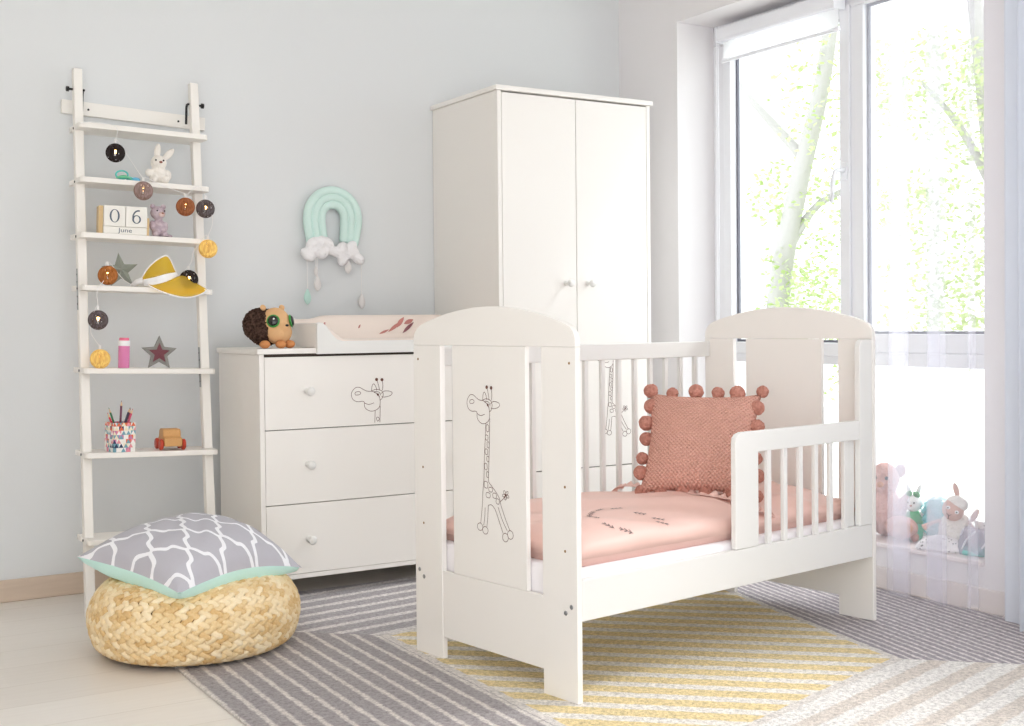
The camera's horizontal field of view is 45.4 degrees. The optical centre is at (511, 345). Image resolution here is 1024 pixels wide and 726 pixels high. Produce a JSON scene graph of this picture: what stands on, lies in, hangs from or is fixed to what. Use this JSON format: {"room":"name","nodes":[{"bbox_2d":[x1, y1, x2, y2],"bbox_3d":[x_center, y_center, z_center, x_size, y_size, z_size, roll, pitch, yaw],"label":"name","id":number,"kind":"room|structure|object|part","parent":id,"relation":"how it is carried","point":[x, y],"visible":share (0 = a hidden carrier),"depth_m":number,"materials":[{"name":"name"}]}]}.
{"room":"children's room","nodes":[
{"label":"children's room","id":0,"kind":"room"},
{"bbox_2d":[0,0,618,580],"bbox_3d":[-1.184,-0.484,4.633,4.646,2.706,0.150,-1,1,-32],"label":"wall","id":1,"kind":"structure","parent":0,"point":[300,98],"depth_m":4.56,"materials":[{"name":"white paint"}]},
{"bbox_2d":[0,570,109,602],"bbox_3d":[-2.128,0.852,3.973,2.300,0.076,0.015,-1,1,-32],"label":"baseboard","id":2,"kind":"structure","parent":1,"relation":"attached to","point":[20,589],"depth_m":4.27,"materials":[{"name":"brown wood"}]},
{"bbox_2d":[61,99,204,130],"bbox_3d":[-1.362,-0.832,4.418,0.512,0.073,0.021,-1,1,-32],"label":"board","id":3,"kind":"object","parent":1,"relation":"attached to","point":[94,110],"visible":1,"depth_m":4.40,"materials":[{"name":"white paint"}]},
{"bbox_2d":[300,186,364,308],"bbox_3d":[-0.703,-0.385,4.792,0.272,0.484,0.059,-1,1,-32],"label":"rainbow hanging","id":4,"kind":"object","parent":1,"relation":"attached to","point":[318,244],"visible":1,"depth_m":4.78,"materials":[{"name":"teal fabric"}]},
{"bbox_2d":[0,564,1002,725],"bbox_3d":[0.171,0.945,2.521,4.696,0.100,5.298,-1,1,-32],"label":"floor","id":5,"kind":"structure","parent":0,"point":[52,673],"depth_m":3.29,"materials":[{"name":"beige wood"}]},
{"bbox_2d":[66,68,217,617],"bbox_3d":[-1.258,-0.045,4.226,0.518,1.844,0.388,-1,1,-32],"label":"ladder shelf","id":6,"kind":"object","parent":5,"relation":"on","point":[90,539],"visible":0.91,"depth_m":4.20,"materials":[{"name":"white paint"}]},
{"bbox_3d":[-1.469,-0.192,4.133,0.002,0.140,0.042,1,0,-32],"label":"joint plate","id":7,"kind":"part","parent":6,"relation":"part of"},
{"bbox_3d":[-1.443,-0.041,4.117,0.030,1.844,0.373,1,0,-32],"label":"rail","id":8,"kind":"part","parent":6,"relation":"part of","materials":[{"name":"white paint"}]},
{"bbox_2d":[102,253,136,285],"bbox_3d":[-1.346,-0.263,4.205,0.120,0.117,0.035,-1,1,-35],"label":"star ornament","id":9,"kind":"object","parent":6,"relation":"on","point":[121,268],"visible":0.75,"depth_m":4.21,"materials":[{"name":"grey fabric"}]},
{"bbox_2d":[104,421,135,451],"bbox_3d":[-1.307,0.302,4.079,0.077,0.100,0.075,-1,1,-42],"label":"pencil cup","id":10,"kind":"object","parent":6,"relation":"on","point":[119,437],"visible":1,"depth_m":4.05,"materials":[{"name":"paper"}]},
{"bbox_2d":[119,400,121,422],"bbox_3d":[-1.309,0.264,4.086,0.016,0.164,0.007,-1,1,2],"label":"pencil","id":11,"kind":"object","parent":10,"relation":"in","point":[120,419],"visible":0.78,"depth_m":4.08,"materials":[{"name":"pink paint"}]},
{"bbox_2d":[124,408,129,422],"bbox_3d":[-1.301,0.277,4.086,0.055,0.141,0.007,-1,1,-37],"label":"pencil","id":12,"kind":"object","parent":10,"relation":"in","point":[128,412],"visible":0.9,"depth_m":4.09,"materials":[{"name":"blue paint"}]},
{"bbox_2d":[96,205,148,235],"bbox_3d":[-1.333,-0.428,4.191,0.168,0.100,0.073,-1,1,-26],"label":"calendar","id":13,"kind":"object","parent":6,"relation":"on","point":[113,219],"visible":0.91,"depth_m":4.16,"materials":[{"name":"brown wood"}]},
{"bbox_3d":[-1.403,-0.429,4.164,0.014,0.094,0.060,1,0,-26],"label":"panel","id":14,"kind":"part","parent":13,"relation":"part of","materials":[{"name":"brown wood"}]},
{"bbox_3d":[-1.264,-0.409,4.231,0.008,0.060,0.060,1,0,-26],"label":"panel","id":15,"kind":"part","parent":13,"relation":"part of","materials":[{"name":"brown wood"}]},
{"bbox_2d":[118,338,129,367],"bbox_3d":[-1.310,0.023,4.132,0.040,0.103,0.038,-1,1,-17],"label":"bottle","id":16,"kind":"object","parent":6,"relation":"on","point":[124,345],"visible":1,"depth_m":4.12,"materials":[{"name":"pink plastic"}]},
{"bbox_2d":[115,170,139,180],"bbox_3d":[-1.329,-0.588,4.230,0.086,0.038,0.036,-1,1,-26],"label":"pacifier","id":17,"kind":"object","parent":6,"relation":"on","point":[123,177],"visible":0.94,"depth_m":4.22,"materials":[{"name":"green plastic"}]},
{"bbox_2d":[82,122,216,368],"bbox_3d":[-1.235,-0.344,4.196,0.460,0.831,0.194,-1,1,-32],"label":"string lights","id":18,"kind":"object","parent":6,"relation":"hanging from","point":[100,358],"visible":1,"depth_m":4.19,"materials":[{"name":"multicoloured"}]},
{"bbox_2d":[145,144,173,182],"bbox_3d":[-1.236,-0.637,4.285,0.077,0.145,0.085,0,1,11],"label":"plush","id":19,"kind":"object","parent":6,"relation":"on","point":[157,173],"visible":0.95,"depth_m":4.27,"materials":[{"name":"white"}]},
{"bbox_2d":[142,336,176,367],"bbox_3d":[-1.209,0.020,4.191,0.116,0.112,0.021,-1,1,-23],"label":"star ornament","id":20,"kind":"object","parent":6,"relation":"on","point":[158,353],"visible":1,"depth_m":4.18,"materials":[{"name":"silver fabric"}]},
{"bbox_2d":[149,204,171,236],"bbox_3d":[-1.224,-0.435,4.251,0.067,0.119,0.066,0,1,9],"label":"teddy bear","id":21,"kind":"object","parent":6,"relation":"on","point":[158,227],"visible":1,"depth_m":4.24},
{"bbox_2d":[130,255,207,297],"bbox_3d":[-1.179,-0.239,4.216,0.262,0.152,0.089,-1,1,-17],"label":"sun visor","id":22,"kind":"object","parent":6,"relation":"on","point":[166,277],"visible":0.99,"depth_m":4.19,"materials":[{"name":"yellow fabric"}]},
{"bbox_2d":[154,428,185,449],"bbox_3d":[-1.169,0.318,4.180,0.088,0.073,0.100,-1,1,-29],"label":"toy car","id":23,"kind":"object","parent":6,"relation":"on","point":[168,437],"visible":1,"depth_m":4.15,"materials":[{"name":"brown wood"}]},
{"bbox_3d":[-1.100,0.074,4.307,0.001,0.140,0.042,1,0,-32],"label":"joint plate","id":24,"kind":"part","parent":6,"relation":"part of","materials":[{"name":"white wood"}]},
{"bbox_3d":[-1.095,-0.043,4.332,0.030,1.830,0.370,1,0,-32],"label":"rail","id":25,"kind":"part","parent":6,"relation":"part of","materials":[{"name":"white paint"}]},
{"bbox_2d":[216,347,452,578],"bbox_3d":[-0.549,0.432,4.527,0.950,0.865,0.470,-1,1,-32],"label":"dresser","id":26,"kind":"object","parent":5,"relation":"on","point":[317,451],"visible":0.59,"depth_m":4.28,"materials":[{"name":"white wood"}]},
{"bbox_2d":[242,305,294,348],"bbox_3d":[-0.844,-0.067,4.230,0.179,0.151,0.140,0,1,36],"label":"plush","id":27,"kind":"object","parent":26,"relation":"on","point":[264,327],"visible":1,"depth_m":4.19,"materials":[{"name":"brown fabric"}]},
{"bbox_3d":[-0.693,0.154,4.185,0.031,0.031,0.046,-1,1,-32],"label":"knob","id":28,"kind":"part","parent":26,"relation":"part of","materials":[{"name":"white wood"}]},
{"bbox_3d":[-0.690,0.407,4.190,0.031,0.031,0.046,-1,1,-32],"label":"knob","id":29,"kind":"part","parent":26,"relation":"part of","materials":[{"name":"white plastic"}]},
{"bbox_3d":[-0.688,0.665,4.195,0.031,0.031,0.046,-1,1,-32],"label":"knob","id":30,"kind":"part","parent":26,"relation":"part of","materials":[{"name":"white"}]},
{"bbox_3d":[-0.457,0.155,4.367,0.895,0.247,0.018,-1,1,-32],"label":"drawer","id":31,"kind":"part","parent":26,"relation":"part of","materials":[{"name":"white wood"}]},
{"bbox_3d":[-0.455,0.408,4.372,0.895,0.253,0.018,-1,1,-32],"label":"drawer","id":32,"kind":"part","parent":26,"relation":"part of","materials":[{"name":"white wood"}]},
{"bbox_3d":[-0.452,0.656,4.377,0.895,0.238,0.018,-1,1,-32],"label":"drawer","id":33,"kind":"part","parent":26,"relation":"part of","materials":[{"name":"white wood"}]},
{"bbox_2d":[273,322,459,353],"bbox_3d":[-0.478,-0.036,4.573,0.714,0.111,0.435,-1,1,-32],"label":"tray","id":34,"kind":"object","parent":26,"relation":"on","point":[318,336],"visible":0.41,"depth_m":4.28,"materials":[{"name":"white wood"}]},
{"bbox_3d":[-0.781,-0.039,4.397,0.014,0.086,0.419,-1,1,-32],"label":"panel","id":35,"kind":"part","parent":34,"relation":"part of","materials":[{"name":"white"}]},
{"bbox_2d":[294,315,440,340],"bbox_3d":[-0.480,-0.066,4.575,0.670,0.103,0.390,-1,1,-32],"label":"mat","id":36,"kind":"object","parent":34,"relation":"in","point":[342,327],"visible":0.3,"depth_m":4.65,"materials":[{"name":"beige plastic"}]},
{"bbox_2d":[351,378,391,420],"bbox_3d":[-0.496,0.193,4.333,0.160,0.158,0.001,-1,1,-32],"label":"print","id":37,"kind":"object","parent":26,"relation":"attached to","point":[376,379],"depth_m":4.34},
{"bbox_2d":[174,576,1023,725],"bbox_3d":[0.466,0.873,3.348,2.355,0.008,2.900,-1,1,-32],"label":"rug","id":38,"kind":"object","parent":5,"relation":"on","point":[764,653],"visible":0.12,"depth_m":3.30,"materials":[{"name":"grey fabric"}]},
{"bbox_2d":[86,574,300,666],"bbox_3d":[-0.928,0.765,3.588,0.608,0.214,0.608,0,1,35],"label":"woven pouf","id":39,"kind":"object","parent":38,"relation":"on","point":[128,623],"visible":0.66,"depth_m":3.34,"materials":[{"name":"brown wicker"}]},
{"bbox_2d":[78,512,301,598],"bbox_3d":[-0.939,0.601,3.578,0.449,0.199,0.454,0,1,36],"label":"cushion","id":40,"kind":"object","parent":39,"relation":"on","point":[185,555],"visible":0.94,"depth_m":3.45,"materials":[{"name":"grey fabric"}]},
{"bbox_2d":[430,84,652,497],"bbox_3d":[0.137,-0.078,5.024,0.746,1.835,0.567,-1,1,-32],"label":"wardrobe","id":41,"kind":"object","parent":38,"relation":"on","point":[541,197],"visible":0.6,"depth_m":4.84,"materials":[{"name":"white wood"}]},
{"bbox_3d":[0.106,-0.240,4.735,0.337,1.449,0.018,-1,1,-32],"label":"door","id":42,"kind":"part","parent":41,"relation":"part of","materials":[{"name":"white wood"}]},
{"bbox_3d":[0.223,-0.245,4.769,0.031,0.031,0.046,-1,1,-32],"label":"knob","id":43,"kind":"part","parent":41,"relation":"part of","materials":[{"name":"white"}]},
{"bbox_3d":[0.263,0.629,4.842,0.686,0.287,0.018,-1,1,-32],"label":"drawer","id":44,"kind":"part","parent":41,"relation":"part of","materials":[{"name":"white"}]},
{"bbox_3d":[0.312,-0.247,4.824,0.031,0.031,0.046,-1,1,-32],"label":"knob","id":45,"kind":"part","parent":41,"relation":"part of","materials":[{"name":"white"}]},
{"bbox_3d":[0.400,-0.246,4.915,0.346,1.449,0.018,-1,1,-32],"label":"door","id":46,"kind":"part","parent":41,"relation":"part of","materials":[{"name":"white wood"}]},
{"bbox_2d":[598,360,630,435],"bbox_3d":[0.405,0.179,4.912,0.177,0.376,0.001,-1,1,-32],"label":"print","id":47,"kind":"object","parent":41,"relation":"attached to","point":[598,360],"depth_m":4.91},
{"bbox_2d":[414,306,875,703],"bbox_3d":[0.426,0.373,3.653,1.275,0.981,0.678,-1,1,-40],"label":"bed","id":48,"kind":"object","parent":38,"relation":"on","point":[488,602],"visible":0.9,"depth_m":3.40,"materials":[{"name":"white wood"}]},
{"bbox_3d":[-0.231,0.436,3.463,0.017,0.875,0.126,-1,1,-40],"label":"leg","id":49,"kind":"part","parent":48,"relation":"part of","materials":[{"name":"white wood"}]},
{"bbox_2d":[467,385,512,541],"bbox_3d":[-0.059,0.309,3.243,0.001,0.408,0.192,-1,1,-40],"label":"print","id":50,"kind":"object","parent":48,"relation":"attached to","point":[486,387],"depth_m":3.25},
{"bbox_3d":[-0.058,0.314,3.253,0.014,0.628,0.308,-1,1,-40],"label":"panel","id":51,"kind":"part","parent":48,"relation":"part of","materials":[{"name":"white wood"}]},
{"bbox_3d":[-0.051,0.721,3.257,0.013,0.186,0.425,-1,1,-40],"label":"panel","id":52,"kind":"part","parent":48,"relation":"part of","materials":[{"name":"white wood"}]},
{"bbox_3d":[-0.058,-0.053,3.243,0.017,0.105,0.678,-1,1,-40],"label":"arched rail","id":53,"kind":"part","parent":48,"relation":"part of","materials":[{"name":"white wood"}]},
{"bbox_3d":[0.124,0.440,3.040,0.017,0.875,0.126,-1,1,-40],"label":"leg","id":54,"kind":"part","parent":48,"relation":"part of","materials":[{"name":"white wood"}]},
{"bbox_3d":[0.214,0.021,3.897,1.236,0.053,0.022,-1,1,-40],"label":"rail","id":55,"kind":"part","parent":48,"relation":"part of","materials":[{"name":"white wood"}]},
{"bbox_2d":[447,516,855,593],"bbox_3d":[0.428,0.588,3.657,1.230,0.095,0.632,-1,1,-40],"label":"mattress","id":56,"kind":"object","parent":48,"relation":"on","point":[688,552],"visible":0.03,"depth_m":3.24,"materials":[{"name":"white fabric"}]},
{"bbox_2d":[446,491,730,565],"bbox_3d":[0.222,0.493,3.491,0.675,0.104,0.620,-1,1,-40],"label":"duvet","id":57,"kind":"object","parent":56,"relation":"on","point":[615,526],"visible":0.56,"depth_m":3.34,"materials":[{"name":"pink fabric"}]},
{"bbox_2d":[633,384,768,502],"bbox_3d":[0.580,0.294,3.745,0.403,0.346,0.200,0,1,21],"label":"cushion","id":58,"kind":"object","parent":57,"relation":"on","point":[689,439],"visible":0.76,"depth_m":3.71,"materials":[{"name":"fabric"}]},
{"bbox_2d":[612,481,854,533],"bbox_3d":[0.692,0.478,3.867,0.520,0.111,0.598,-1,1,-40],"label":"bed pillow","id":59,"kind":"object","parent":56,"relation":"on","point":[775,487],"visible":0.35,"depth_m":3.67,"materials":[{"name":"pink fabric"}]},
{"bbox_3d":[0.730,0.412,4.268,0.017,0.875,0.126,-1,1,-40],"label":"leg","id":60,"kind":"part","parent":48,"relation":"part of","materials":[{"name":"white wood"}]},
{"bbox_3d":[0.903,0.290,4.058,0.014,0.628,0.308,-1,1,-40],"label":"panel","id":61,"kind":"part","parent":48,"relation":"part of","materials":[{"name":"white wood"}]},
{"bbox_3d":[0.903,-0.077,4.047,0.017,0.105,0.678,-1,1,-40],"label":"arched rail","id":62,"kind":"part","parent":48,"relation":"part of","materials":[{"name":"white wood"}]},
{"bbox_3d":[0.836,0.396,3.567,0.587,0.324,0.018,-1,1,-40],"label":"guard rail","id":63,"kind":"part","parent":48,"relation":"part of","materials":[{"name":"white wood"}]},
{"bbox_3d":[0.910,0.698,4.061,0.013,0.186,0.425,-1,1,-40],"label":"panel","id":64,"kind":"part","parent":48,"relation":"part of","materials":[{"name":"white wood"}]},
{"bbox_3d":[1.033,0.420,3.756,0.041,0.265,0.014,-1,1,-40],"label":"guard post","id":65,"kind":"part","parent":48,"relation":"part of","materials":[{"name":"white wood"}]},
{"bbox_3d":[1.084,0.416,3.845,0.017,0.875,0.126,-1,1,-40],"label":"leg","id":66,"kind":"part","parent":48,"relation":"part of","materials":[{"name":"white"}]},
{"bbox_3d":[1.084,0.266,3.775,0.066,0.572,0.020,-1,1,-40],"label":"guard post","id":67,"kind":"part","parent":48,"relation":"part of","materials":[{"name":"white wood"}]},
{"bbox_2d":[619,0,1004,591],"bbox_3d":[1.956,-0.493,3.482,0.300,2.706,5.098,-1,1,-32],"label":"wall","id":68,"kind":"structure","parent":0,"point":[666,46],"depth_m":5.25,"materials":[{"name":"white paint"}]},
{"bbox_2d":[713,0,983,536],"bbox_3d":[1.282,-0.347,4.678,0.142,2.056,1.532,-1,1,-32],"label":"window","id":69,"kind":"structure","parent":68,"relation":"in","point":[857,50],"depth_m":4.64,"materials":[{"name":"white plastic"}]},
{"bbox_2d":[715,0,844,319],"bbox_3d":[1.065,-0.691,4.931,0.062,1.314,0.685,-1,1,-32],"label":"roller blind","id":70,"kind":"object","parent":69,"relation":"attached to","point":[804,20],"visible":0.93,"depth_m":4.89,"materials":[{"name":"white fabric"}]},
{"bbox_3d":[0.878,-0.673,5.209,0.010,1.270,0.015,0,1,37],"label":"cord","id":71,"kind":"part","parent":70,"relation":"part of","materials":[{"name":"white plastic"}]},
{"bbox_3d":[1.120,-0.633,4.965,0.057,1.335,0.710,-1,1,-32],"label":"sash","id":72,"kind":"part","parent":69,"relation":"part of","materials":[{"name":"white"}]},
{"bbox_3d":[1.238,-0.612,4.657,0.055,0.132,0.035,-1,1,-32],"label":"handle","id":73,"kind":"part","parent":69,"relation":"part of","materials":[{"name":"white"}]},
{"bbox_3d":[1.267,-0.666,4.664,0.006,0.070,0.028,-1,1,-32],"label":"handle plate","id":74,"kind":"part","parent":69,"relation":"part of","materials":[{"name":"white"}]},
{"bbox_3d":[1.496,-0.009,4.402,0.056,0.070,0.536,-1,1,-32],"label":"transom rail","id":75,"kind":"part","parent":69,"relation":"part of","materials":[{"name":"white"}]},
{"bbox_2d":[876,532,984,566],"bbox_3d":[1.199,0.692,4.640,0.220,0.017,1.532,-1,1,-32],"label":"window sill","id":76,"kind":"structure","parent":68,"relation":"attached to","point":[907,545],"depth_m":4.15,"materials":[{"name":"white"}]},
{"bbox_2d":[876,462,917,538],"bbox_3d":[1.349,0.554,4.375,0.228,0.267,0.192,0,1,34],"label":"teddy bear","id":77,"kind":"object","parent":76,"relation":"on","point":[890,508],"visible":0.7,"depth_m":4.37},
{"bbox_3d":[1.372,0.639,4.313,0.120,0.080,0.103,0,1,34],"label":"leg","id":78,"kind":"part","parent":77,"relation":"part of","materials":[{"name":"pink fabric"}]},
{"bbox_2d":[897,484,929,541],"bbox_3d":[1.414,0.590,4.343,0.128,0.192,0.123,-1,1,-27],"label":"plush","id":79,"kind":"object","parent":76,"relation":"on","point":[914,502],"visible":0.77,"depth_m":4.34,"materials":[{"name":"white fabric"}]},
{"bbox_2d":[920,496,946,535],"bbox_3d":[1.492,0.606,4.303,0.097,0.158,0.127,-1,1,-32],"label":"plush","id":80,"kind":"object","parent":76,"relation":"on","point":[934,506],"visible":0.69,"depth_m":4.29},
{"bbox_2d":[915,535,958,552],"bbox_3d":[1.449,0.665,4.134,0.150,0.050,0.085,0,1,34],"label":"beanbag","id":81,"kind":"object","parent":76,"relation":"on","point":[937,543],"visible":0.9,"depth_m":4.11,"materials":[{"name":"fabric"}]},
{"bbox_2d":[922,483,978,539],"bbox_3d":[1.486,0.578,4.152,0.162,0.228,0.127,-1,1,-4],"label":"plush","id":82,"kind":"object","parent":76,"relation":"on","point":[954,519],"visible":0.66,"depth_m":4.12,"materials":[{"name":"white fabric"}]},
{"bbox_3d":[1.435,0.610,4.186,0.064,0.044,0.024,0,1,12],"label":"arm","id":83,"kind":"part","parent":82,"relation":"part of","materials":[{"name":"beige fabric"}]},
{"bbox_2d":[958,526,984,556],"bbox_3d":[1.539,0.646,4.052,0.108,0.088,0.114,-1,1,-18],"label":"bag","id":84,"kind":"object","parent":76,"relation":"on","point":[971,542],"visible":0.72,"depth_m":4.02,"materials":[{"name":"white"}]},
{"bbox_2d":[974,520,984,528],"bbox_3d":[1.599,0.638,4.117,0.085,0.100,0.035,0,1,34],"label":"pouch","id":85,"kind":"object","parent":76,"relation":"on","point":[978,524],"visible":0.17,"depth_m":4.12,"materials":[{"name":"fabric"}]},
{"bbox_2d":[876,566,1004,616],"bbox_3d":[1.232,0.812,4.405,0.014,0.076,1.800,-1,1,-32],"label":"baseboard","id":86,"kind":"structure","parent":68,"relation":"attached to","point":[935,589],"depth_m":4.07,"materials":[{"name":"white wood"}]},
{"bbox_3d":[0.115,-1.859,2.422,4.796,0.100,5.248,-1,1,-32],"label":"ceiling","id":87,"kind":"structure","parent":0,"visible":0},
{"bbox_2d":[1004,0,1023,631],"bbox_3d":[1.534,-0.492,3.620,0.051,2.695,0.185,-1,1,-32],"label":"curtain","id":88,"kind":"object","parent":87,"relation":"hanging from","point":[1013,9],"visible":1,"depth_m":3.67,"materials":[{"name":"white fabric"}]},
{"label":"outside","id":89,"kind":"structure","parent":0,"visible":0},
{"bbox_2d":[824,397,984,524],"bbox_3d":[24.540,3.418,20.979,56.354,0.200,70.000,-1,1,-32],"label":"window pane","id":90,"kind":"structure","parent":89,"point":[940,444],"depth_m":37.68,"materials":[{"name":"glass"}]},
{"bbox_2d":[740,43,801,392],"bbox_3d":[1.649,-1.041,18.309,2.300,9.250,5.700,-1,1,-32],"label":"sky","id":91,"kind":"structure","parent":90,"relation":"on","point":[759,144],"depth_m":16.15,"materials":[{"name":"white"}]},
{"bbox_2d":[740,32,908,402],"bbox_3d":[2.803,-0.044,10.898,1.472,7.518,1.842,-1,1,-32],"label":"tree","id":92,"kind":"object","parent":90,"relation":"on","point":[792,224],"visible":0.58,"depth_m":10.98,"materials":[{"name":"green plant"}]},
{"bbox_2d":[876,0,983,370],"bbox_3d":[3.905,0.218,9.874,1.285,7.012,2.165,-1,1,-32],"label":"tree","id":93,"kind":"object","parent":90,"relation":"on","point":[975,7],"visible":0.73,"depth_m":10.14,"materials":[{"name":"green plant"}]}
]}

